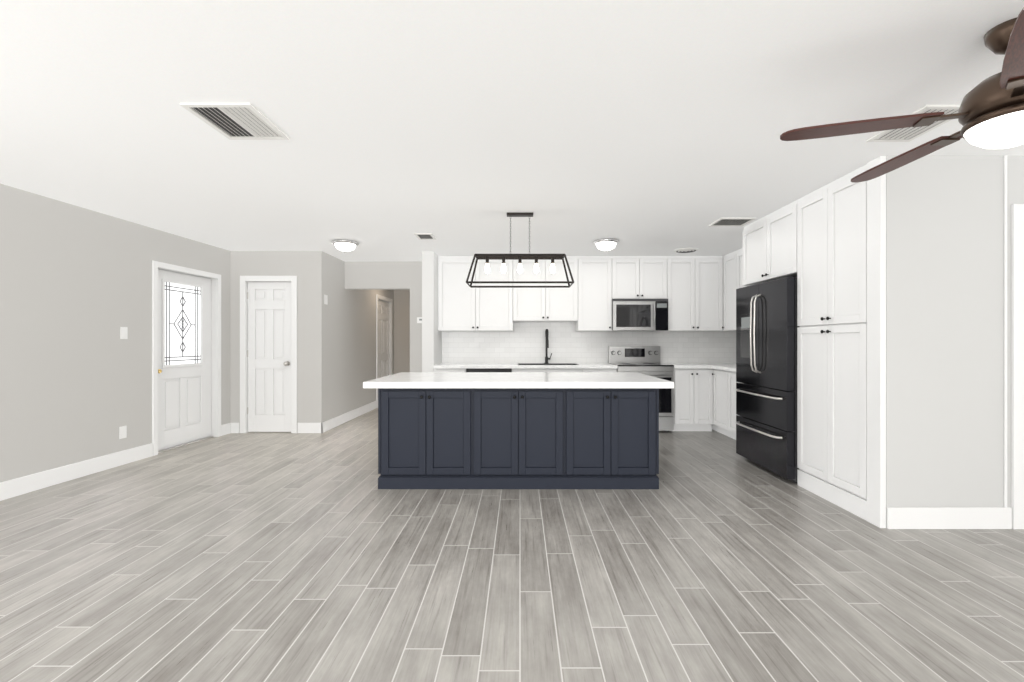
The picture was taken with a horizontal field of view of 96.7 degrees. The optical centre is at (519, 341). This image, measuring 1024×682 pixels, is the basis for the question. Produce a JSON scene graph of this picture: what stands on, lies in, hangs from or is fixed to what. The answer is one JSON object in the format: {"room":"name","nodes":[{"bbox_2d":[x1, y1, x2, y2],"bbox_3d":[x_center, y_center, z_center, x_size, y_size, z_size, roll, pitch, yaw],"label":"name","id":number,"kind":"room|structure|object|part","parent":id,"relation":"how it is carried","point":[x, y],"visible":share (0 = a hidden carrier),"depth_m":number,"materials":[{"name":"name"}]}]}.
{"room":"kitchen","nodes":[
{"label":"kitchen","id":0,"kind":"room"},
{"bbox_2d":[0,184,229,481],"bbox_3d":[-4.147,0.000,1.580,0.120,2.440,9.550,0,0,3],"label":"wall","id":1,"kind":"structure","parent":0,"point":[75,369],"depth_m":4.08,"materials":[{"name":"grey paint"}]},
{"bbox_2d":[0,423,230,500],"bbox_3d":[-4.079,1.150,1.577,0.016,0.140,9.150,0,0,3],"label":"baseboard","id":2,"kind":"structure","parent":1,"relation":"attached to","point":[29,483],"depth_m":4.04,"materials":[{"name":"white wood"}]},
{"bbox_2d":[119,426,126,438],"bbox_3d":[-3.949,0.898,4.529,0.008,0.120,0.075,0,0,3],"label":"outlet","id":3,"kind":"object","parent":1,"relation":"attached to","point":[122,431],"visible":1,"depth_m":4.52,"materials":[{"name":"white plastic"}]},
{"bbox_2d":[120,327,127,338],"bbox_3d":[-3.948,-0.090,4.539,0.008,0.120,0.075,0,0,2],"label":"light switch","id":4,"kind":"object","parent":1,"relation":"attached to","point":[123,332],"visible":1,"depth_m":4.54,"materials":[{"name":"white plastic"}]},
{"bbox_2d":[158,269,212,452],"bbox_3d":[-3.980,0.206,5.389,0.128,2.028,0.909,0,0,3],"label":"entry door","id":5,"kind":"structure","parent":1,"relation":"in","point":[184,359],"depth_m":5.39,"materials":[{"name":"white paint"}]},
{"bbox_2d":[152,261,220,455],"bbox_3d":[-3.964,0.174,5.388,0.136,2.092,1.035,0,0,3],"label":"door frame","id":6,"kind":"structure","parent":1,"relation":"attached to","point":[215,353],"depth_m":5.84,"materials":[{"name":"white wood"}]},
{"bbox_2d":[230,251,324,432],"bbox_3d":[-3.330,0.000,6.160,1.340,2.440,0.120,0,0,0],"label":"wall","id":7,"kind":"structure","parent":0,"point":[307,268],"depth_m":6.10,"materials":[{"name":"grey paint"}]},
{"bbox_2d":[240,276,296,432],"bbox_3d":[-3.365,0.167,6.150,0.760,2.107,0.136,0,0,0],"label":"door frame","id":8,"kind":"structure","parent":7,"relation":"attached to","point":[244,280],"depth_m":6.08,"materials":[{"name":"white wood"}]},
{"bbox_2d":[247,282,290,431],"bbox_3d":[-3.369,0.200,6.104,0.611,2.016,0.111,0,0,0],"label":"closet door","id":9,"kind":"structure","parent":7,"relation":"in","point":[269,358],"depth_m":6.12,"materials":[{"name":"white paint"}]},
{"bbox_2d":[298,423,319,432],"bbox_3d":[-2.828,1.150,6.092,0.295,0.140,0.016,0,0,0],"label":"baseboard","id":10,"kind":"structure","parent":7,"relation":"attached to","point":[302,427],"depth_m":6.08,"materials":[{"name":"white wood"}]},
{"bbox_2d":[325,253,393,420],"bbox_3d":[-2.720,0.000,8.010,0.120,2.440,3.580,0,0,0],"label":"wall","id":11,"kind":"structure","parent":0,"point":[350,342],"depth_m":7.02,"materials":[{"name":"grey paint"}]},
{"bbox_2d":[324,295,327,304],"bbox_3d":[-2.657,-0.580,6.230,0.006,0.130,0.100,0,0,0],"label":"door chime","id":12,"kind":"object","parent":11,"relation":"attached to","point":[326,299],"visible":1,"depth_m":6.24,"materials":[{"name":"white plastic"}]},
{"bbox_2d":[320,400,376,432],"bbox_3d":[-2.652,1.150,7.250,0.016,0.140,2.331,0,0,0],"label":"baseboard","id":13,"kind":"structure","parent":11,"relation":"attached to","point":[329,424],"depth_m":6.94,"materials":[{"name":"white wood"}]},
{"bbox_2d":[378,300,388,377],"bbox_3d":[-2.708,0.200,8.930,0.035,2.016,0.854,0,0,0],"label":"hall door","id":14,"kind":"structure","parent":11,"relation":"in","point":[383,338],"depth_m":8.97,"materials":[{"name":"white paint"}]},
{"bbox_2d":[376,294,392,407],"bbox_3d":[-2.710,0.167,8.930,0.136,2.107,1.010,0,0,0],"label":"door frame","id":15,"kind":"structure","parent":11,"relation":"attached to","point":[385,299],"depth_m":9.36,"materials":[{"name":"white wood"}]},
{"bbox_2d":[345,262,421,371],"bbox_3d":[-1.990,0.000,6.960,1.340,2.440,0.120,0,0,0],"label":"wall","id":16,"kind":"structure","parent":0,"point":[383,275],"depth_m":6.90,"materials":[{"name":"grey paint"}]},
{"bbox_2d":[417,317,421,322],"bbox_3d":[-1.500,-0.330,6.890,0.120,0.090,0.019,0,0,0],"label":"thermostat","id":17,"kind":"object","parent":16,"relation":"attached to","point":[419,319],"visible":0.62,"depth_m":6.88,"materials":[{"name":"white plastic"}]},
{"bbox_2d":[394,290,409,373],"bbox_3d":[-2.080,0.000,9.710,1.160,2.440,0.180,0,0,0],"label":"wall","id":18,"kind":"structure","parent":0,"point":[401,330],"depth_m":9.62,"materials":[{"name":"grey paint"}]},
{"bbox_2d":[422,251,441,371],"bbox_3d":[-1.241,0.000,6.575,0.158,2.440,0.890,0,0,0],"label":"wall","id":19,"kind":"structure","parent":0,"point":[431,345],"depth_m":6.13,"materials":[{"name":"white paint"}]},
{"bbox_2d":[442,322,736,371],"bbox_3d":[1.030,-0.033,5.805,4.380,0.695,1.950,0,0,0],"label":"backsplash","id":20,"kind":"structure","parent":19,"relation":"attached to","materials":[{"name":"tile"}]},
{"bbox_2d":[0,408,1023,681],"bbox_3d":[0.150,1.270,3.300,8.700,0.100,13.000,0,0,0],"label":"floor","id":21,"kind":"structure","parent":0,"point":[268,556],"depth_m":2.34,"materials":[{"name":"grey tile"}]},
{"bbox_2d":[434,370,460,371],"bbox_3d":[-0.944,0.788,6.453,0.432,0.864,0.646,0,0,0],"label":"base cabinet","id":22,"kind":"object","parent":21,"relation":"on","point":[434,370],"depth_m":6.13,"materials":[{"name":"white wood"}]},
{"bbox_2d":[461,370,516,371],"bbox_3d":[-0.420,0.788,6.409,0.740,0.863,0.582,0,0,0],"label":"base cabinet","id":23,"kind":"object","parent":21,"relation":"on","point":[461,370],"depth_m":6.12,"materials":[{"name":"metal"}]},
{"bbox_2d":[378,388,658,488],"bbox_3d":[-0.013,0.800,4.191,2.346,0.839,0.882,0,0,0],"label":"kitchen island","id":24,"kind":"object","parent":21,"relation":"on","point":[518,430],"depth_m":3.79,"materials":[{"name":"wood"}]},
{"bbox_2d":[363,372,673,387],"bbox_3d":[-0.011,0.353,4.320,2.546,0.052,1.200,0,0,0],"label":"island countertop","id":25,"kind":"structure","parent":24,"relation":"on","point":[403,379],"depth_m":3.87,"materials":[{"name":"white stone"}]},
{"bbox_2d":[517,370,588,371],"bbox_3d":[0.395,0.788,6.453,1.014,0.864,0.646,0,0,0],"label":"base cabinet","id":26,"kind":"object","parent":21,"relation":"on","point":[517,370],"depth_m":6.13,"materials":[{"name":"white wood"}]},
{"bbox_2d":[433,362,616,369],"bbox_3d":[0.074,0.370,6.438,2.468,0.110,0.676,0,0,0],"label":"countertop","id":27,"kind":"structure","parent":26,"relation":"on","point":[444,365],"depth_m":6.15,"materials":[{"name":"white stone"}]},
{"bbox_2d":[517,362,576,365],"bbox_3d":[0.390,0.438,6.430,0.844,0.252,0.404,0,0,0],"label":"sink","id":28,"kind":"object","parent":27,"relation":"in","point":[518,363],"depth_m":6.62,"materials":[{"name":"metal"}]},
{"bbox_2d":[545,330,552,361],"bbox_3d":[0.415,0.064,6.598,0.111,0.502,0.223,0,0,0],"label":"faucet","id":29,"kind":"object","parent":27,"relation":"on","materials":[{"name":"black metal"}]},
{"bbox_2d":[589,370,616,371],"bbox_3d":[1.043,0.788,6.453,0.530,0.864,0.646,0,0,0],"label":"base cabinet","id":30,"kind":"object","parent":21,"relation":"on","point":[589,370],"depth_m":6.13,"materials":[{"name":"white wood"}]},
{"bbox_2d":[608,346,673,431],"bbox_3d":[1.690,0.640,6.409,0.755,1.160,0.722,0,0,0],"label":"range","id":31,"kind":"object","parent":21,"relation":"on","point":[645,360],"visible":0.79,"depth_m":6.12,"materials":[{"name":"silver metal"}]},
{"bbox_2d":[673,370,688,430],"bbox_3d":[2.238,0.788,6.453,0.332,0.864,0.646,0,0,0],"label":"base cabinet","id":32,"kind":"object","parent":21,"relation":"on","point":[681,377],"depth_m":6.14,"materials":[{"name":"white wood"}]},
{"bbox_2d":[689,366,708,430],"bbox_3d":[2.453,0.788,6.420,0.334,0.864,0.711,0,0,0],"label":"base cabinet","id":33,"kind":"object","parent":21,"relation":"on","point":[698,375],"depth_m":6.14,"materials":[{"name":"white wood"}]},
{"bbox_2d":[660,362,735,369],"bbox_3d":[2.644,0.335,6.438,1.144,0.040,0.676,0,0,0],"label":"countertop","id":34,"kind":"structure","parent":33,"relation":"on","point":[677,365],"depth_m":6.38,"materials":[{"name":"white stone"}]},
{"bbox_2d":[717,366,735,373],"bbox_3d":[2.893,0.335,5.461,0.646,0.040,1.278,0,0,0],"label":"countertop","id":35,"kind":"structure","parent":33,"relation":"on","point":[733,368],"depth_m":5.69,"materials":[{"name":"white stone"}]},
{"bbox_2d":[709,366,728,436],"bbox_3d":[2.880,0.788,5.890,0.671,0.864,0.520,0,0,0],"label":"base cabinet","id":36,"kind":"object","parent":21,"relation":"on","point":[718,379],"depth_m":5.99,"materials":[{"name":"white wood"}]},
{"bbox_2d":[729,370,736,439],"bbox_3d":[2.908,0.788,5.288,0.616,0.864,0.933,0,0,0],"label":"base cabinet","id":37,"kind":"object","parent":21,"relation":"on","point":[732,377],"depth_m":5.59,"materials":[{"name":"white wood"}]},
{"bbox_2d":[735,277,798,482],"bbox_3d":[2.702,0.330,4.354,0.976,1.780,0.917,0,0,0],"label":"fridge","id":38,"kind":"object","parent":21,"relation":"on","point":[766,375],"visible":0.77,"depth_m":4.18,"materials":[{"name":"black metal"}]},
{"bbox_2d":[797,156,885,527],"bbox_3d":[2.773,0.001,3.430,0.886,2.438,0.900,0,0,0],"label":"pantry cabinet","id":39,"kind":"object","parent":21,"relation":"on","point":[841,342],"visible":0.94,"depth_m":3.33,"materials":[{"name":"white wood"}]},
{"bbox_2d":[0,0,1023,261],"bbox_3d":[0.150,-1.280,1.910,8.700,0.120,10.220,0,0,0],"label":"ceiling","id":40,"kind":"structure","parent":0,"point":[580,126],"depth_m":2.39,"materials":[{"name":"white paint"}]},
{"bbox_2d":[180,103,289,139],"bbox_3d":[-1.555,-1.214,2.520,0.360,0.010,0.400,0,0,0],"label":"ceiling vent","id":41,"kind":"object","parent":40,"relation":"in","point":[239,121],"visible":0.94,"depth_m":2.50,"materials":[{"name":"white metal"}]},
{"bbox_2d":[332,239,358,252],"bbox_3d":[-2.130,-1.154,5.550,0.312,0.132,0.312,0,0,0],"label":"ceiling light","id":42,"kind":"object","parent":40,"relation":"attached to","point":[344,245],"visible":1,"depth_m":5.46,"materials":[{"name":"white glass"}]},
{"bbox_2d":[414,233,435,239],"bbox_3d":[-1.090,-1.214,5.240,0.200,0.010,0.280,0,0,0],"label":"ceiling vent","id":43,"kind":"object","parent":40,"relation":"in","point":[424,236],"visible":1,"depth_m":5.25,"materials":[{"name":"white metal"}]},
{"bbox_2d":[438,256,481,330],"bbox_3d":[-0.864,-0.689,6.604,0.588,1.058,0.346,0,0,0],"label":"upper cabinet","id":44,"kind":"object","parent":40,"relation":"hanging from","point":[459,305],"depth_m":6.44,"materials":[{"name":"white wood"}]},
{"bbox_2d":[482,260,517,330],"bbox_3d":[-0.364,-0.689,6.604,0.648,1.058,0.346,0,0,0],"label":"upper cabinet","id":45,"kind":"object","parent":40,"relation":"hanging from","point":[499,305],"depth_m":6.44,"materials":[{"name":"white wood"}]},
{"bbox_2d":[466,213,573,287],"bbox_3d":[0.000,-0.878,4.320,0.993,0.684,0.348,0,0,0],"label":"pendant light","id":46,"kind":"object","parent":40,"relation":"hanging from","point":[519,257],"visible":1,"depth_m":4.31,"materials":[{"name":"metal"}]},
{"bbox_2d":[518,260,549,321],"bbox_3d":[0.159,-0.759,6.604,0.519,0.918,0.346,0,0,0],"label":"upper cabinet","id":47,"kind":"object","parent":40,"relation":"hanging from","point":[533,303],"depth_m":6.44,"materials":[{"name":"white wood"}]},
{"bbox_2d":[550,256,577,321],"bbox_3d":[0.560,-0.759,6.604,0.519,0.918,0.346,0,0,0],"label":"upper cabinet","id":48,"kind":"object","parent":40,"relation":"hanging from","point":[563,301],"depth_m":6.44,"materials":[{"name":"white wood"}]},
{"bbox_2d":[574,256,617,330],"bbox_3d":[1.060,-0.689,6.604,0.600,1.058,0.346,0,0,0],"label":"upper cabinet","id":49,"kind":"object","parent":40,"relation":"hanging from","point":[597,275],"depth_m":6.44,"materials":[{"name":"white wood"}]},
{"bbox_2d":[593,238,618,251],"bbox_3d":[1.040,-1.154,5.500,0.312,0.132,0.312,0,0,0],"label":"ceiling light","id":50,"kind":"object","parent":40,"relation":"attached to","point":[605,244],"visible":1,"depth_m":5.41,"materials":[{"name":"white glass"}]},
{"bbox_2d":[618,256,645,298],"bbox_3d":[1.524,-0.914,6.604,0.449,0.608,0.346,0,0,0],"label":"upper cabinet","id":51,"kind":"object","parent":40,"relation":"hanging from","point":[631,269],"depth_m":6.44,"materials":[{"name":"white wood"}]},
{"bbox_2d":[612,299,667,330],"bbox_3d":[1.690,-0.384,6.554,0.774,0.444,0.444,0,0,0],"label":"microwave","id":52,"kind":"object","parent":51,"relation":"attached to","point":[639,314],"visible":0.96,"depth_m":6.38,"materials":[{"name":"silver metal"}]},
{"bbox_2d":[646,256,669,299],"bbox_3d":[1.855,-0.914,6.604,0.449,0.608,0.346,0,0,0],"label":"upper cabinet","id":53,"kind":"object","parent":40,"relation":"hanging from","point":[657,267],"depth_m":6.44,"materials":[{"name":"white wood"}]},
{"bbox_2d":[668,256,689,330],"bbox_3d":[2.277,-0.689,6.604,0.514,1.058,0.346,0,0,0],"label":"upper cabinet","id":54,"kind":"object","parent":40,"relation":"hanging from","point":[679,302],"depth_m":6.44,"materials":[{"name":"white wood"}]},
{"bbox_2d":[674,248,697,252],"bbox_3d":[2.200,-1.208,6.030,0.300,0.024,0.300,0,0,0],"label":"ceiling vent","id":55,"kind":"object","parent":40,"relation":"in","point":[684,250],"visible":0.98,"depth_m":5.99,"materials":[{"name":"white metal"}]},
{"bbox_2d":[690,256,721,330],"bbox_3d":[2.653,-0.689,6.573,0.474,1.058,0.406,0,0,0],"label":"upper cabinet","id":56,"kind":"object","parent":40,"relation":"hanging from","point":[698,293],"depth_m":6.44,"materials":[{"name":"white wood"}]},
{"bbox_2d":[722,250,737,330],"bbox_3d":[3.013,-0.689,6.210,0.406,1.058,0.480,0,0,0],"label":"upper cabinet","id":57,"kind":"object","parent":40,"relation":"hanging from","point":[729,262],"depth_m":6.26,"materials":[{"name":"white wood"}]},
{"bbox_2d":[708,218,756,225],"bbox_3d":[2.145,-1.214,4.610,0.350,0.010,0.300,0,0,0],"label":"ceiling vent","id":58,"kind":"object","parent":40,"relation":"in","point":[731,221],"visible":1,"depth_m":4.60,"materials":[{"name":"white metal"}]},
{"bbox_2d":[738,248,741,287],"bbox_3d":[3.043,-0.689,5.830,0.346,1.058,0.520,0,0,0],"label":"upper cabinet","id":59,"kind":"object","parent":40,"relation":"hanging from","point":[740,250],"depth_m":5.95,"materials":[{"name":"white wood"}]},
{"bbox_2d":[742,218,761,287],"bbox_3d":[2.788,-0.906,4.564,0.856,0.623,0.532,0,0,0],"label":"upper cabinet","id":60,"kind":"object","parent":40,"relation":"hanging from","point":[752,233],"depth_m":4.64,"materials":[{"name":"white wood"}]},
{"bbox_2d":[762,200,797,282],"bbox_3d":[2.788,-0.906,4.151,0.856,0.623,0.532,0,0,0],"label":"upper cabinet","id":61,"kind":"object","parent":40,"relation":"hanging from","point":[779,228],"depth_m":4.14,"materials":[{"name":"white wood"}]},
{"bbox_2d":[780,8,1023,182],"bbox_3d":[1.906,-0.992,1.845,1.527,0.454,1.450,0,0,0],"label":"ceiling fan","id":62,"kind":"object","parent":40,"relation":"hanging from","point":[989,114],"visible":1,"depth_m":1.77,"materials":[{"name":"brown wood"}]},
{"bbox_3d":[1.910,-0.992,1.770,0.296,0.454,0.296,0,0,0],"label":"motor","id":63,"kind":"part","parent":62,"relation":"part of","materials":[{"name":"brown metal"}]},
{"bbox_2d":[866,105,959,141],"bbox_3d":[2.220,-1.214,2.545,0.260,0.010,0.410,0,0,0],"label":"ceiling vent","id":64,"kind":"object","parent":40,"relation":"in","point":[908,134],"visible":0.67,"depth_m":2.61,"materials":[{"name":"white metal"}]},
{"bbox_2d":[886,156,1023,527],"bbox_3d":[3.450,0.000,3.040,2.100,2.440,0.120,0,0,0],"label":"wall","id":65,"kind":"structure","parent":0,"point":[944,331],"depth_m":2.98,"materials":[{"name":"grey paint"}]},
{"bbox_2d":[887,507,1011,528],"bbox_3d":[2.803,1.150,2.972,0.805,0.140,0.016,0,0,0],"label":"baseboard","id":66,"kind":"structure","parent":65,"relation":"attached to","point":[949,517],"depth_m":2.96,"materials":[{"name":"white wood"}]},
{"bbox_2d":[1004,155,1023,528],"bbox_3d":[3.683,0.000,2.971,1.035,2.440,0.018,0,0,0],"label":"door frame","id":67,"kind":"structure","parent":65,"relation":"attached to","point":[1017,358],"depth_m":2.96,"materials":[{"name":"white wood"}]}
]}

